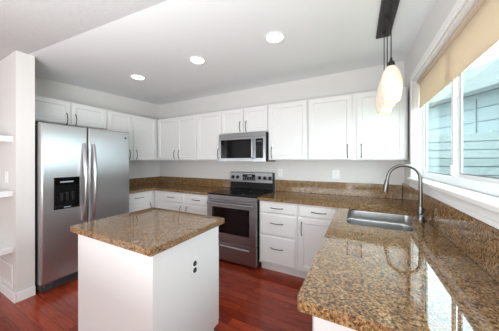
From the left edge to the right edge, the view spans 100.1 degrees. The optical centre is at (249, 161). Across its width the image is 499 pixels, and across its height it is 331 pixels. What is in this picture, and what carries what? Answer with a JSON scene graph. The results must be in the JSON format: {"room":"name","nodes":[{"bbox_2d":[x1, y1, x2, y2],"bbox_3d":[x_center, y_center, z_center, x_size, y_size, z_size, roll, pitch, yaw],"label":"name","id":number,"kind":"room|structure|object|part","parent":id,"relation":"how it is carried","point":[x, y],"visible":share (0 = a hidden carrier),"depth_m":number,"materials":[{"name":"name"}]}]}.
{"room":"kitchen","nodes":[
{"label":"kitchen","id":0,"kind":"room"},
{"bbox_2d":[0,51,34,292],"bbox_3d":[-3.625,0.145,2.803,3.180,2.426,0.135,0,0,28],"label":"wall","id":1,"kind":"structure","parent":0,"point":[17,70],"depth_m":2.08,"materials":[{"name":"white paint"}]},
{"bbox_2d":[0,241,12,255],"bbox_3d":[-2.746,0.865,2.129,0.862,0.056,0.248,0,0,28],"label":"wall shelf","id":2,"kind":"object","parent":1,"relation":"attached to","point":[5,248],"visible":1,"depth_m":2.03,"materials":[{"name":"white paint"}]},
{"bbox_2d":[0,257,12,287],"bbox_3d":[-2.712,1.123,2.245,0.915,0.220,0.008,0,0,28],"label":"trim","id":3,"kind":"structure","parent":1,"relation":"attached to","point":[1,259],"depth_m":2.07,"materials":[{"name":"white paint"}]},
{"bbox_2d":[0,189,12,196],"bbox_3d":[-2.746,0.315,2.129,0.862,0.056,0.248,0,0,28],"label":"wall shelf","id":4,"kind":"object","parent":1,"relation":"attached to","point":[3,193],"visible":1,"depth_m":2.01,"materials":[{"name":"white paint"}]},
{"bbox_2d":[0,135,12,141],"bbox_3d":[-2.746,-0.218,2.129,0.862,0.056,0.248,0,0,28],"label":"wall shelf","id":5,"kind":"object","parent":1,"relation":"attached to","point":[2,138],"visible":1,"depth_m":2.01,"materials":[{"name":"white paint"}]},
{"bbox_2d":[5,171,7,182],"bbox_3d":[-2.462,0.158,2.113,0.074,0.116,0.012,0,0,28],"label":"light switch","id":6,"kind":"object","parent":1,"relation":"attached to","point":[6,172],"visible":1,"depth_m":2.11,"materials":[{"name":"white plastic"}]},
{"bbox_2d":[0,281,15,303],"bbox_3d":[-3.654,1.312,2.732,3.195,0.092,0.014,0,0,28],"label":"baseboard","id":7,"kind":"structure","parent":1,"relation":"attached to","point":[4,289],"depth_m":2.07,"materials":[{"name":"white paint"}]},
{"bbox_2d":[16,286,35,302],"bbox_3d":[-2.208,1.312,2.065,0.014,0.092,0.135,0,0,28],"label":"baseboard","id":8,"kind":"structure","parent":1,"relation":"attached to","point":[31,291],"depth_m":2.06,"materials":[{"name":"white paint"}]},
{"bbox_2d":[35,77,159,178],"bbox_3d":[-2.395,-0.017,3.423,0.100,2.750,2.100,0,0,28],"label":"wall","id":9,"kind":"structure","parent":0,"point":[43,87],"depth_m":3.48,"materials":[{"name":"white paint"}]},
{"bbox_2d":[35,95,106,129],"bbox_3d":[-2.458,-0.619,2.793,0.360,0.314,0.885,0,0,28],"label":"upper cabinet","id":10,"kind":"object","parent":9,"relation":"attached to","point":[48,110],"visible":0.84,"depth_m":2.70,"materials":[{"name":"white paint"}]},
{"bbox_3d":[-2.433,-0.623,2.537,0.020,0.282,0.423,0,0,28],"label":"door","id":11,"kind":"part","parent":10,"relation":"part of","materials":[{"name":"white paint"}]},
{"bbox_3d":[-2.233,-0.623,2.922,0.020,0.282,0.429,0,0,28],"label":"door","id":12,"kind":"part","parent":10,"relation":"part of","materials":[{"name":"white paint"}]},
{"bbox_2d":[107,110,156,160],"bbox_3d":[-2.049,-0.395,3.579,0.360,0.762,0.882,0,0,28],"label":"upper cabinet","id":13,"kind":"object","parent":9,"relation":"attached to","point":[142,131],"visible":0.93,"depth_m":3.55,"materials":[{"name":"white paint"}]},
{"bbox_3d":[-2.038,-0.394,3.296,0.020,0.740,0.365,0,0,28],"label":"door","id":14,"kind":"part","parent":13,"relation":"part of","materials":[{"name":"white paint"}]},
{"bbox_3d":[-1.838,-0.394,3.681,0.020,0.740,0.432,0,0,28],"label":"door","id":15,"kind":"part","parent":13,"relation":"part of","materials":[{"name":"white paint"}]},
{"bbox_2d":[129,176,158,185],"bbox_3d":[-2.124,0.378,3.810,0.020,0.130,1.116,0,0,28],"label":"backsplash","id":16,"kind":"structure","parent":9,"relation":"attached to","point":[146,180],"depth_m":3.98,"materials":[{"name":"stone"}]},
{"bbox_2d":[0,259,311,330],"bbox_3d":[-2.686,1.408,0.824,6.674,0.100,7.180,0,0,28],"label":"floor","id":17,"kind":"structure","parent":0,"point":[259,298],"depth_m":1.97,"materials":[{"name":"red wood"}]},
{"bbox_2d":[35,122,128,292],"bbox_3d":[-2.199,0.480,2.672,0.871,1.756,0.922,0,0,28],"label":"refrigerator","id":18,"kind":"object","parent":17,"relation":"on","point":[82,173],"visible":0.76,"depth_m":2.31,"materials":[{"name":"grey metal"}]},
{"bbox_3d":[-2.037,0.430,2.299,0.082,1.656,0.410,0,0,28],"label":"door","id":19,"kind":"part","parent":18,"relation":"part of","materials":[{"name":"silver metal"}]},
{"bbox_3d":[-1.899,0.238,2.409,0.096,0.892,0.040,0,0,28],"label":"handle","id":20,"kind":"part","parent":18,"relation":"part of","materials":[{"name":"silver metal"}]},
{"bbox_3d":[-1.854,0.238,2.495,0.096,0.892,0.040,0,0,28],"label":"handle","id":21,"kind":"part","parent":18,"relation":"part of","materials":[{"name":"silver metal"}]},
{"bbox_3d":[-1.822,0.430,2.711,0.082,1.656,0.504,0,0,28],"label":"door","id":22,"kind":"part","parent":18,"relation":"part of","materials":[{"name":"silver metal"}]},
{"bbox_2d":[129,190,153,212],"bbox_3d":[-1.967,0.920,3.400,0.650,0.874,0.525,0,0,28],"label":"base cabinet","id":23,"kind":"object","parent":17,"relation":"on","point":[138,201],"visible":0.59,"depth_m":3.28,"materials":[{"name":"white paint"}]},
{"bbox_3d":[-1.720,0.573,3.257,0.020,0.140,0.472,0,0,28],"label":"drawer","id":24,"kind":"part","parent":23,"relation":"part of","materials":[{"name":"white paint"}]},
{"bbox_3d":[-1.720,0.948,3.257,0.020,0.570,0.472,0,0,28],"label":"door","id":25,"kind":"part","parent":23,"relation":"part of","materials":[{"name":"white paint"}]},
{"bbox_2d":[78,226,218,330],"bbox_3d":[-0.706,0.920,1.559,0.778,0.874,0.639,0,0,28],"label":"kitchen island","id":26,"kind":"object","parent":17,"relation":"on","point":[120,289],"visible":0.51,"depth_m":1.29,"materials":[{"name":"white paint"}]},
{"bbox_2d":[70,207,224,256],"bbox_3d":[-0.712,0.463,1.533,0.830,0.038,0.658,0,0,28],"label":"island countertop","id":27,"kind":"structure","parent":26,"relation":"on","point":[150,232],"depth_m":1.40,"materials":[{"name":"stone"}]},
{"bbox_3d":[-0.518,0.920,1.118,0.038,0.872,0.031,0,0,28],"label":"corner trim","id":28,"kind":"part","parent":26,"relation":"part of","materials":[{"name":"white paint"}]},
{"bbox_2d":[191,257,197,277],"bbox_3d":[-0.360,0.698,1.379,0.007,0.114,0.070,0,0,28],"label":"electrical outlet","id":29,"kind":"object","parent":26,"relation":"attached to","point":[194,263],"visible":1,"depth_m":1.37,"materials":[{"name":"white paint"}]},
{"bbox_3d":[-0.401,0.951,1.715,0.355,0.565,0.020,0,0,28],"label":"door","id":30,"kind":"part","parent":26,"relation":"part of","materials":[{"name":"white paint"}]},
{"bbox_2d":[154,190,207,214],"bbox_3d":[-0.955,0.920,3.482,1.159,0.874,0.650,0,0,28],"label":"base cabinet","id":31,"kind":"object","parent":17,"relation":"on","point":[184,202],"visible":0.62,"depth_m":3.19,"materials":[{"name":"white paint"}]},
{"bbox_3d":[-1.255,0.573,3.317,0.570,0.140,0.020,0,0,28],"label":"drawer","id":32,"kind":"part","parent":31,"relation":"part of","materials":[{"name":"white paint"}]},
{"bbox_3d":[-1.255,0.948,3.317,0.570,0.570,0.020,0,0,28],"label":"door","id":33,"kind":"part","parent":31,"relation":"part of","materials":[{"name":"white paint"}]},
{"bbox_2d":[129,183,228,194],"bbox_3d":[-1.339,0.463,3.413,1.783,0.038,1.141,0,0,28],"label":"countertop","id":34,"kind":"structure","parent":31,"relation":"on","point":[168,187],"depth_m":3.40,"materials":[{"name":"stone"}]},
{"bbox_3d":[-0.782,0.948,3.070,0.447,0.570,0.020,0,0,28],"label":"door","id":35,"kind":"part","parent":31,"relation":"part of","materials":[{"name":"white paint"}]},
{"bbox_3d":[-0.782,0.573,3.070,0.447,0.140,0.020,0,0,28],"label":"drawer","id":36,"kind":"part","parent":31,"relation":"part of","materials":[{"name":"white paint"}]},
{"bbox_2d":[206,172,274,267],"bbox_3d":[-0.119,0.765,2.991,0.762,1.184,0.714,0,0,28],"label":"electric range","id":37,"kind":"object","parent":17,"relation":"on","point":[239,236],"visible":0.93,"depth_m":2.73,"materials":[{"name":"silver metal"}]},
{"bbox_3d":[-0.269,0.558,2.703,0.692,0.027,0.062,0,0,28],"label":"oven handle","id":38,"kind":"part","parent":37,"relation":"part of","materials":[{"name":"silver metal"}]},
{"bbox_3d":[-0.246,0.793,2.747,0.756,0.546,0.042,0,0,28],"label":"oven door","id":39,"kind":"part","parent":37,"relation":"part of","materials":[{"name":"silver metal"}]},
{"bbox_3d":[-0.260,1.124,2.721,0.562,0.020,0.022,0,0,28],"label":"drawer pull","id":40,"kind":"part","parent":37,"relation":"part of","materials":[{"name":"silver metal"}]},
{"bbox_3d":[-0.245,1.194,2.748,0.756,0.238,0.040,0,0,28],"label":"drawer","id":41,"kind":"part","parent":37,"relation":"part of","materials":[{"name":"silver metal"}]},
{"bbox_2d":[208,188,273,197],"bbox_3d":[-0.115,0.447,2.999,0.762,0.021,0.585,0,0,28],"label":"cooktop","id":42,"kind":"object","parent":37,"relation":"in","point":[229,192],"depth_m":2.92,"materials":[{"name":"black glass"}]},
{"bbox_3d":[0.010,0.254,3.254,0.740,0.148,0.010,0,0,28],"label":"control panel","id":43,"kind":"part","parent":37,"relation":"part of","materials":[{"name":"silver metal"}]},
{"bbox_2d":[260,201,298,276],"bbox_3d":[0.464,0.920,2.743,0.477,0.874,0.650,0,0,28],"label":"base cabinet","id":44,"kind":"object","parent":17,"relation":"on","point":[278,221],"visible":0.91,"depth_m":2.48,"materials":[{"name":"white paint"}]},
{"bbox_3d":[0.328,1.071,2.492,0.440,0.325,0.020,0,0,28],"label":"drawer","id":45,"kind":"part","parent":44,"relation":"part of","materials":[{"name":"white paint"}]},
{"bbox_3d":[0.328,0.765,2.492,0.440,0.245,0.020,0,0,28],"label":"drawer","id":46,"kind":"part","parent":44,"relation":"part of","materials":[{"name":"white paint"}]},
{"bbox_3d":[0.328,0.562,2.492,0.440,0.122,0.020,0,0,28],"label":"drawer","id":47,"kind":"part","parent":44,"relation":"part of","materials":[{"name":"white paint"}]},
{"bbox_2d":[298,204,336,278],"bbox_3d":[1.154,0.920,2.383,1.075,0.874,0.650,0,0,28],"label":"base cabinet","id":48,"kind":"object","parent":17,"relation":"on","point":[314,222],"visible":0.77,"depth_m":2.31,"materials":[{"name":"white paint"}]},
{"bbox_3d":[0.741,0.938,2.277,0.410,0.590,0.020,0,0,28],"label":"door","id":49,"kind":"part","parent":48,"relation":"part of","materials":[{"name":"white paint"}]},
{"bbox_3d":[0.741,0.562,2.277,0.410,0.122,0.020,0,0,28],"label":"drawer","id":50,"kind":"part","parent":48,"relation":"part of","materials":[{"name":"white paint"}]},
{"bbox_2d":[312,316,355,330],"bbox_3d":[0.637,0.920,0.910,0.640,0.874,0.733,0,0,28],"label":"base cabinet","id":51,"kind":"object","parent":17,"relation":"on","point":[318,324],"visible":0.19,"depth_m":0.70,"materials":[{"name":"white paint"}]},
{"bbox_3d":[0.390,0.562,1.040,0.020,0.122,0.705,0,0,28],"label":"drawer","id":52,"kind":"part","parent":51,"relation":"part of","materials":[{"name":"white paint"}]},
{"bbox_2d":[258,191,498,330],"bbox_3d":[0.563,0.463,1.763,1.574,0.038,2.311,0,0,28],"label":"countertop","id":53,"kind":"structure","parent":51,"relation":"on","point":[359,278],"depth_m":0.79,"materials":[{"name":"stone"}]},
{"bbox_2d":[347,210,412,230],"bbox_3d":[1.058,0.573,1.666,0.530,0.178,0.705,0,0,28],"label":"sink","id":54,"kind":"object","parent":53,"relation":"in","point":[361,218],"visible":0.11,"depth_m":1.84,"materials":[{"name":"grey metal"}]},
{"bbox_3d":[0.948,0.573,1.531,0.460,0.178,0.363,0,0,28],"label":"bowl","id":55,"kind":"part","parent":54,"relation":"part of","materials":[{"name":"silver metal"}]},
{"bbox_2d":[383,164,425,221],"bbox_3d":[1.169,0.231,1.579,0.267,0.424,0.109,0,0,28],"label":"kitchen faucet","id":56,"kind":"object","parent":53,"relation":"on","point":[420,209],"visible":1,"depth_m":1.55,"materials":[{"name":"silver metal"}]},
{"bbox_3d":[1.179,0.181,1.601,0.233,0.326,0.025,0,0,28],"label":"spout","id":57,"kind":"part","parent":56,"relation":"part of","materials":[{"name":"silver metal"}]},
{"bbox_2d":[0,0,434,104],"bbox_3d":[-2.673,-1.212,0.828,6.694,0.300,7.200,0,0,28],"label":"ceiling","id":58,"kind":"structure","parent":0,"point":[156,43],"depth_m":1.91,"materials":[{"name":"white paint"}]},
{"bbox_2d":[129,74,145,79],"bbox_3d":[-1.464,-1.101,2.741,0.194,0.009,0.194,0,0,28],"label":"recessed light","id":59,"kind":"object","parent":58,"relation":"in","point":[134,76],"visible":1,"depth_m":2.74,"materials":[{"name":"white paint"}]},
{"bbox_2d":[188,56,205,64],"bbox_3d":[-0.571,-1.101,2.281,0.194,0.009,0.194,0,0,28],"label":"recessed light","id":60,"kind":"object","parent":58,"relation":"in","point":[199,60],"visible":1,"depth_m":2.27,"materials":[{"name":"white paint"}]},
{"bbox_2d":[264,31,285,43],"bbox_3d":[0.225,-1.101,1.861,0.194,0.009,0.194,0,0,28],"label":"recessed light","id":61,"kind":"object","parent":58,"relation":"in","point":[273,37],"visible":1,"depth_m":1.86,"materials":[{"name":"white paint"}]},
{"bbox_2d":[375,0,402,114],"bbox_3d":[1.047,-0.760,1.589,0.128,0.731,0.625,0,0,28],"label":"pendant light","id":62,"kind":"object","parent":58,"relation":"hanging from","point":[390,87],"visible":1,"depth_m":1.43,"materials":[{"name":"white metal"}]},
{"bbox_3d":[1.145,-0.524,1.777,0.128,0.240,0.128,0,0,28],"label":"lamp shade","id":63,"kind":"part","parent":62,"relation":"part of","materials":[{"name":"beige glass"}]},
{"bbox_3d":[1.145,-0.888,1.777,0.006,0.429,0.006,0,0,28],"label":"cord","id":64,"kind":"part","parent":62,"relation":"part of","materials":[{"name":"metal"}]},
{"bbox_3d":[1.046,-0.530,1.586,0.128,0.240,0.128,0,0,28],"label":"lamp shade","id":65,"kind":"part","parent":62,"relation":"part of","materials":[{"name":"beige glass"}]},
{"bbox_3d":[1.046,-0.887,1.586,0.006,0.413,0.006,0,0,28],"label":"cord","id":66,"kind":"part","parent":62,"relation":"part of","materials":[{"name":"metal"}]},
{"bbox_3d":[0.949,-0.514,1.400,0.128,0.240,0.128,0,0,28],"label":"lamp shade","id":67,"kind":"part","parent":62,"relation":"part of","materials":[{"name":"beige glass"}]},
{"bbox_3d":[0.949,-0.874,1.400,0.006,0.420,0.006,0,0,28],"label":"cord","id":68,"kind":"part","parent":62,"relation":"part of","materials":[{"name":"metal"}]},
{"bbox_2d":[160,61,403,190],"bbox_3d":[-0.011,-0.017,3.422,4.328,2.750,0.100,0,0,28],"label":"wall","id":69,"kind":"structure","parent":0,"point":[365,79],"depth_m":3.02,"materials":[{"name":"white paint"}]},
{"bbox_2d":[157,114,197,160],"bbox_3d":[-1.234,-0.395,3.797,0.973,0.762,0.355,0,0,28],"label":"upper cabinet","id":70,"kind":"object","parent":69,"relation":"attached to","point":[176,136],"visible":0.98,"depth_m":3.64,"materials":[{"name":"white paint"}]},
{"bbox_3d":[-1.480,-0.394,3.770,0.483,0.740,0.020,0,0,28],"label":"door","id":71,"kind":"part","parent":70,"relation":"part of","materials":[{"name":"white paint"}]},
{"bbox_3d":[-1.067,-0.394,3.555,0.432,0.740,0.020,0,0,28],"label":"door","id":72,"kind":"part","parent":70,"relation":"part of","materials":[{"name":"white paint"}]},
{"bbox_2d":[159,176,229,187],"bbox_3d":[-1.080,0.376,3.909,1.782,0.135,0.021,0,0,28],"label":"backsplash","id":73,"kind":"structure","parent":69,"relation":"attached to","point":[162,179],"depth_m":3.84,"materials":[{"name":"stone"}]},
{"bbox_2d":[197,111,221,159],"bbox_3d":[-0.585,-0.395,3.458,0.488,0.762,0.355,0,0,28],"label":"upper cabinet","id":74,"kind":"object","parent":69,"relation":"attached to","point":[209,125],"visible":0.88,"depth_m":3.33,"materials":[{"name":"white paint"}]},
{"bbox_2d":[222,105,268,133],"bbox_3d":[-0.024,-0.592,3.167,0.772,0.369,0.355,0,0,28],"label":"upper cabinet","id":75,"kind":"object","parent":69,"relation":"attached to","point":[251,119],"visible":0.83,"depth_m":3.01,"materials":[{"name":"white paint"}]},
{"bbox_3d":[-0.256,-0.591,3.132,0.372,0.347,0.020,0,0,28],"label":"door","id":76,"kind":"part","parent":75,"relation":"part of","materials":[{"name":"white paint"}]},
{"bbox_2d":[219,131,275,161],"bbox_3d":[-0.044,-0.196,3.126,0.762,0.408,0.446,0,0,28],"label":"microwave","id":77,"kind":"object","parent":75,"relation":"attached to","point":[251,146],"visible":0.99,"depth_m":2.93,"materials":[{"name":"silver metal"}]},
{"bbox_3d":[-0.192,-0.169,3.015,0.602,0.353,0.028,0,0,28],"label":"door","id":78,"kind":"part","parent":77,"relation":"part of","materials":[{"name":"silver metal"}]},
{"bbox_3d":[0.036,-0.173,2.859,0.023,0.292,0.047,0,0,28],"label":"handle","id":79,"kind":"part","parent":77,"relation":"part of","materials":[{"name":"silver metal"}]},
{"bbox_3d":[0.148,-0.169,2.839,0.156,0.353,0.028,0,0,28],"label":"control panel","id":80,"kind":"part","parent":77,"relation":"part of","materials":[{"name":"silver metal"}]},
{"bbox_3d":[0.081,-0.591,2.957,0.372,0.347,0.020,0,0,28],"label":"door","id":81,"kind":"part","parent":75,"relation":"part of","materials":[{"name":"white paint"}]},
{"bbox_2d":[278,169,282,176],"bbox_3d":[0.461,0.173,3.115,0.072,0.116,0.009,0,0,28],"label":"electrical outlet","id":82,"kind":"object","parent":69,"relation":"attached to","point":[280,171],"visible":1,"depth_m":3.11,"materials":[{"name":"white plastic"}]},
{"bbox_2d":[269,100,307,159],"bbox_3d":[0.557,-0.395,2.864,0.534,0.762,0.355,0,0,28],"label":"upper cabinet","id":83,"kind":"object","parent":69,"relation":"attached to","point":[288,121],"visible":0.97,"depth_m":2.73,"materials":[{"name":"white paint"}]},
{"bbox_2d":[332,170,339,178],"bbox_3d":[1.142,0.173,2.760,0.092,0.116,0.009,0,0,28],"label":"electrical outlet","id":84,"kind":"object","parent":69,"relation":"attached to","point":[335,173],"visible":1,"depth_m":2.76,"materials":[{"name":"white plastic"}]},
{"bbox_2d":[275,180,401,198],"bbox_3d":[1.082,0.359,2.783,1.552,0.167,0.021,0,0,28],"label":"backsplash","id":85,"kind":"structure","parent":69,"relation":"attached to","point":[317,187],"depth_m":2.72,"materials":[{"name":"stone"}]},
{"bbox_2d":[308,86,407,159],"bbox_3d":[1.244,-0.395,2.506,1.012,0.762,0.355,0,0,28],"label":"upper cabinet","id":86,"kind":"object","parent":69,"relation":"attached to","point":[348,126],"visible":0.98,"depth_m":2.38,"materials":[{"name":"white paint"}]},
{"bbox_3d":[0.957,-0.394,2.501,0.488,0.740,0.020,0,0,28],"label":"door","id":87,"kind":"part","parent":86,"relation":"part of","materials":[{"name":"white paint"}]},
{"bbox_3d":[1.415,-0.394,2.262,0.453,0.740,0.020,0,0,28],"label":"door","id":88,"kind":"part","parent":86,"relation":"part of","materials":[{"name":"white paint"}]},
{"bbox_2d":[404,0,467,184],"bbox_3d":[0.207,-0.017,-0.739,0.104,2.750,7.080,0,0,28],"label":"wall","id":89,"kind":"structure","parent":0,"point":[440,9],"depth_m":1.71,"materials":[{"name":"white paint"}]},
{"bbox_2d":[402,183,498,282],"bbox_3d":[1.252,0.348,1.404,0.020,0.190,2.311,0,0,28],"label":"backsplash","id":90,"kind":"structure","parent":89,"relation":"attached to","point":[477,239],"depth_m":1.00,"materials":[{"name":"stone"}]},
{"bbox_2d":[407,0,498,229],"bbox_3d":[1.284,-0.295,1.344,0.162,1.093,1.670,0,0,28],"label":"window","id":91,"kind":"structure","parent":89,"relation":"in","point":[477,196],"depth_m":1.33,"materials":[{"name":"white paint"}]},
{"bbox_3d":[1.235,-0.342,1.364,0.015,1.000,1.640,0,0,28],"label":"casing","id":92,"kind":"part","parent":91,"relation":"part of","materials":[{"name":"white paint"}]},
{"bbox_3d":[1.284,0.175,1.344,0.162,0.034,1.670,0,0,28],"label":"sill","id":93,"kind":"part","parent":91,"relation":"part of","materials":[{"name":"white paint"}]},
{"bbox_2d":[417,0,498,108],"bbox_3d":[1.282,-0.637,1.339,0.034,0.267,1.496,0,0,28],"label":"roller shade","id":94,"kind":"object","parent":91,"relation":"attached to","point":[478,32],"visible":1,"depth_m":1.15,"materials":[{"name":"beige fabric"}]},
{"bbox_3d":[1.321,-0.311,1.319,0.030,0.938,1.516,0,0,28],"label":"frame","id":95,"kind":"part","parent":91,"relation":"part of","materials":[{"name":"white paint"}]},
{"bbox_3d":[1.158,-0.316,0.992,0.014,0.832,0.700,0,0,28],"label":"sash","id":96,"kind":"part","parent":91,"relation":"part of","materials":[{"name":"white paint"}]},
{"label":"outside","id":97,"kind":"structure","parent":0,"visible":0},
{"bbox_3d":[11.067,1.758,3.257,15.376,0.100,28.000,0,0,28],"label":"ground","id":98,"kind":"structure","parent":97,"visible":0},
{"bbox_2d":[428,57,498,134],"bbox_3d":[10.655,-1.392,6.228,9.010,6.200,8.318,0,0,-4],"label":"neighbouring house","id":99,"kind":"structure","parent":98,"relation":"on","point":[480,82],"depth_m":6.47,"materials":[{"name":"grey paint"}]},
{"bbox_2d":[428,129,498,176],"bbox_3d":[4.974,0.533,4.248,3.550,2.350,0.130,0,0,28],"label":"fence","id":100,"kind":"object","parent":98,"relation":"on","point":[480,150],"visible":0.17,"depth_m":4.36,"materials":[{"name":"grey paint"}]}
]}

